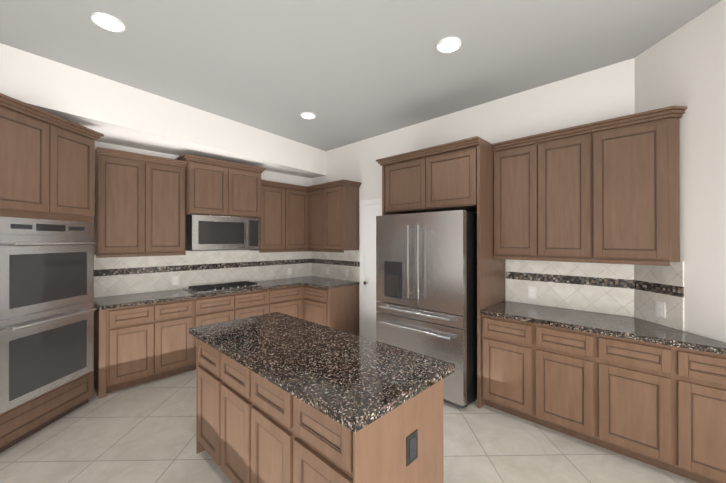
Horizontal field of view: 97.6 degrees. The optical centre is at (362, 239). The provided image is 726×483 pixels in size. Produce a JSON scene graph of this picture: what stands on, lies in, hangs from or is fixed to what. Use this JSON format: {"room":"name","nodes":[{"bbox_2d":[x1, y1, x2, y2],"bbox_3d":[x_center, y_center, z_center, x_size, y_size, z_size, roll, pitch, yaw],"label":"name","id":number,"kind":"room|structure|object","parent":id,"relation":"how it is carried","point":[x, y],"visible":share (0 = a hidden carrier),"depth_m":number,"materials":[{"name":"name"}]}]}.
{"room":"kitchen","nodes":[
{"label":"kitchen","id":0,"kind":"room"},
{"bbox_2d":[0,43,351,297],"bbox_3d":[-2.141,0.022,3.867,1.140,3.100,4.430,0,0,44],"label":"wall","id":1,"kind":"structure","parent":0,"point":[130,119],"depth_m":3.85,"materials":[{"name":"white paint"}]},
{"bbox_2d":[172,276,178,284],"bbox_3d":[-2.457,0.543,4.162,0.007,0.118,0.075,0,0,44],"label":"electrical outlet","id":2,"kind":"object","parent":1,"relation":"attached to","point":[175,280],"visible":1,"depth_m":4.16,"materials":[{"name":"white plastic"}]},
{"bbox_2d":[94,147,309,257],"bbox_3d":[-1.822,-0.419,4.507,0.448,1.233,3.041,0,0,44],"label":"upper cabinet","id":3,"kind":"object","parent":1,"relation":"attached to","point":[145,204],"depth_m":3.88,"materials":[{"name":"brown wood"}]},
{"bbox_2d":[185,215,258,250],"bbox_3d":[-1.936,-0.079,4.384,0.450,0.455,0.900,0,0,44],"label":"microwave","id":4,"kind":"object","parent":3,"relation":"attached to","point":[208,233],"visible":0.98,"depth_m":4.18,"materials":[{"name":"silver metal"}]},
{"bbox_2d":[0,369,698,482],"bbox_3d":[0.269,1.585,0.064,10.200,0.050,9.200,0,0,44],"label":"floor","id":5,"kind":"structure","parent":0,"point":[143,433],"depth_m":2.36,"materials":[{"name":"tile"}]},
{"bbox_2d":[0,93,103,452],"bbox_3d":[-2.846,0.268,2.625,0.718,2.598,0.994,0,0,1],"label":"tall cabinet","id":6,"kind":"object","parent":5,"relation":"on","point":[47,194],"visible":1,"depth_m":2.56,"materials":[{"name":"brown wood"}]},
{"bbox_2d":[94,304,161,398],"bbox_3d":[-2.639,1.133,3.531,0.620,0.875,0.532,0,0,44],"label":"base cabinet","id":7,"kind":"object","parent":5,"relation":"on","point":[141,338],"depth_m":3.30,"materials":[{"name":"brown wood"}]},
{"bbox_2d":[94,276,357,319],"bbox_3d":[-1.551,0.679,4.235,1.212,0.039,3.052,0,0,44],"label":"countertop","id":8,"kind":"structure","parent":7,"relation":"on","point":[147,303],"depth_m":3.85,"materials":[{"name":"grey stone"}]},
{"bbox_2d":[183,281,261,292],"bbox_3d":[-1.904,0.638,4.338,0.500,0.041,0.860,0,0,44],"label":"cooktop","id":9,"kind":"object","parent":8,"relation":"in","point":[218,287],"visible":1,"depth_m":4.19,"materials":[{"name":"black metal"}]},
{"bbox_2d":[162,308,201,377],"bbox_3d":[-2.355,1.134,3.826,0.620,0.875,0.542,0,0,44],"label":"base cabinet","id":10,"kind":"object","parent":5,"relation":"on","point":[178,346],"depth_m":3.65,"materials":[{"name":"brown wood"}]},
{"bbox_2d":[202,300,241,324],"bbox_3d":[-2.055,1.135,4.138,0.620,0.875,0.628,0,0,44],"label":"base cabinet","id":11,"kind":"object","parent":5,"relation":"on","point":[217,313],"depth_m":3.98,"materials":[{"name":"brown wood"}]},
{"bbox_2d":[242,300,261,317],"bbox_3d":[-1.709,1.136,4.498,0.620,0.875,0.627,0,0,44],"label":"base cabinet","id":12,"kind":"object","parent":5,"relation":"on","point":[250,308],"depth_m":4.27,"materials":[{"name":"brown wood"}]},
{"bbox_2d":[262,292,305,319],"bbox_3d":[-1.350,1.137,4.851,0.647,0.875,0.684,0,0,44],"label":"base cabinet","id":13,"kind":"object","parent":5,"relation":"on","point":[295,306],"depth_m":4.68,"materials":[{"name":"brown wood"}]},
{"bbox_2d":[194,336,446,482],"bbox_3d":[-0.399,1.129,1.983,1.660,0.875,0.644,0,0,44],"label":"kitchen island","id":14,"kind":"object","parent":5,"relation":"on","point":[282,398],"depth_m":1.55,"materials":[{"name":"brown wood"}]},
{"bbox_2d":[189,312,454,435],"bbox_3d":[-0.399,0.671,1.994,1.735,0.041,0.730,0,0,44],"label":"island countertop","id":15,"kind":"structure","parent":14,"relation":"on","point":[353,380],"depth_m":1.65,"materials":[{"name":"black stone"}]},
{"bbox_2d":[306,284,358,335],"bbox_3d":[-0.497,1.138,4.908,0.619,0.875,0.620,0,0,44],"label":"base cabinet","id":16,"kind":"object","parent":5,"relation":"on","point":[336,308],"depth_m":4.68,"materials":[{"name":"brown wood"}]},
{"bbox_2d":[376,210,476,408],"bbox_3d":[0.777,0.653,3.494,1.050,1.835,0.858,0,0,44],"label":"fridge","id":17,"kind":"object","parent":5,"relation":"on","point":[426,283],"visible":0.85,"depth_m":3.09,"materials":[{"name":"silver metal"}]},
{"bbox_2d":[376,136,504,408],"bbox_3d":[0.837,0.314,3.583,1.247,2.515,0.683,0,0,44],"label":"tall cabinet","id":18,"kind":"object","parent":5,"relation":"on","point":[455,175],"visible":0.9,"depth_m":3.17,"materials":[{"name":"brown wood"}]},
{"bbox_2d":[482,317,519,416],"bbox_3d":[1.497,1.132,2.990,0.520,0.875,0.620,0,0,44],"label":"base cabinet","id":19,"kind":"object","parent":5,"relation":"on","point":[500,338],"depth_m":2.83,"materials":[{"name":"brown wood"}]},
{"bbox_2d":[520,321,579,438],"bbox_3d":[1.783,1.131,2.715,0.570,0.875,0.620,0,0,44],"label":"base cabinet","id":20,"kind":"object","parent":5,"relation":"on","point":[549,357],"depth_m":2.56,"materials":[{"name":"brown wood"}]},
{"bbox_2d":[580,333,655,466],"bbox_3d":[2.084,1.130,2.424,0.563,0.875,0.620,0,0,44],"label":"base cabinet","id":21,"kind":"object","parent":5,"relation":"on","point":[649,393],"depth_m":2.26,"materials":[{"name":"brown wood"}]},
{"bbox_2d":[656,345,725,482],"bbox_3d":[2.334,1.129,2.184,0.426,0.875,0.620,0,0,44],"label":"base cabinet","id":22,"kind":"object","parent":5,"relation":"on","point":[691,385],"depth_m":2.01,"materials":[{"name":"brown wood"}]},
{"bbox_2d":[480,301,725,356],"bbox_3d":[1.907,0.674,2.584,1.676,0.039,0.635,0,0,44],"label":"countertop","id":23,"kind":"structure","parent":22,"relation":"on","point":[608,325],"depth_m":2.45,"materials":[{"name":"grey stone"}]},
{"bbox_2d":[0,0,721,150],"bbox_3d":[0.269,-1.565,0.074,10.200,0.050,9.200,0,0,44],"label":"ceiling","id":24,"kind":"structure","parent":0,"point":[346,72],"depth_m":2.55,"materials":[{"name":"grey paint"}]},
{"bbox_2d":[91,12,124,31],"bbox_3d":[-1.795,-1.525,2.241,0.190,0.016,0.190,0,0,44],"label":"recessed light","id":25,"kind":"object","parent":24,"relation":"in","point":[107,22],"visible":0.96,"depth_m":2.22,"materials":[{"name":"white"}]},
{"bbox_2d":[300,112,315,118],"bbox_3d":[-0.674,-1.520,3.910,0.190,0.016,0.190,0,0,44],"label":"recessed light","id":26,"kind":"object","parent":24,"relation":"in","point":[307,115],"visible":0.96,"depth_m":3.88,"materials":[{"name":"white"}]},
{"bbox_2d":[436,37,460,52],"bbox_3d":[0.675,-1.524,2.500,0.190,0.016,0.190,0,0,44],"label":"recessed light","id":27,"kind":"object","parent":24,"relation":"in","point":[448,44],"visible":1,"depth_m":2.49,"materials":[{"name":"white"}]},
{"bbox_2d":[352,65,611,335],"bbox_3d":[0.705,0.023,4.276,4.675,3.100,0.134,0,0,44],"label":"wall","id":28,"kind":"structure","parent":0,"point":[584,98],"depth_m":3.24,"materials":[{"name":"white paint"}]},
{"bbox_2d":[310,179,361,252],"bbox_3d":[-0.465,-0.334,5.053,0.870,1.068,0.371,0,0,44],"label":"upper cabinet","id":29,"kind":"object","parent":28,"relation":"attached to","point":[334,206],"depth_m":4.86,"materials":[{"name":"brown wood"}]},
{"bbox_2d":[345,269,348,276],"bbox_3d":[-0.256,0.546,5.103,0.075,0.118,0.007,0,0,44],"label":"outlet","id":30,"kind":"object","parent":28,"relation":"attached to","point":[346,273],"visible":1,"depth_m":5.11,"materials":[{"name":"white plastic"}]},
{"bbox_2d":[360,198,381,336],"bbox_3d":[0.314,0.489,4.563,0.970,2.170,0.015,0,0,44],"label":"door frame","id":31,"kind":"structure","parent":28,"relation":"attached to","point":[370,202],"depth_m":4.86,"materials":[{"name":"white wood"}]},
{"bbox_2d":[363,204,381,340],"bbox_3d":[0.294,0.524,4.542,0.812,2.083,0.072,0,0,44],"label":"door","id":32,"kind":"structure","parent":28,"relation":"in","point":[372,212],"depth_m":4.75,"materials":[{"name":"white"}]},
{"bbox_2d":[528,286,535,298],"bbox_3d":[1.711,0.540,3.209,0.075,0.118,0.007,0,0,44],"label":"electrical outlet","id":33,"kind":"object","parent":28,"relation":"attached to","point":[532,292],"visible":1,"depth_m":3.21,"materials":[{"name":"white plastic"}]},
{"bbox_2d":[612,0,725,342],"bbox_3d":[2.327,0.016,1.787,1.289,3.100,1.172,0,0,44],"label":"wall","id":34,"kind":"structure","parent":0,"point":[685,65],"depth_m":2.22,"materials":[{"name":"white paint"}]},
{"bbox_2d":[491,106,686,265],"bbox_3d":[1.886,-0.374,2.792,1.362,1.135,0.373,0,0,44],"label":"upper cabinet","id":35,"kind":"object","parent":34,"relation":"attached to","point":[606,191],"visible":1,"depth_m":2.58,"materials":[{"name":"brown wood"}]},
{"bbox_2d":[655,301,664,317],"bbox_3d":[2.280,0.537,2.436,0.007,0.118,0.075,0,0,-1],"label":"electrical outlet","id":36,"kind":"object","parent":34,"relation":"attached to","point":[659,309],"visible":1,"depth_m":2.43,"materials":[{"name":"white plastic"}]}
]}

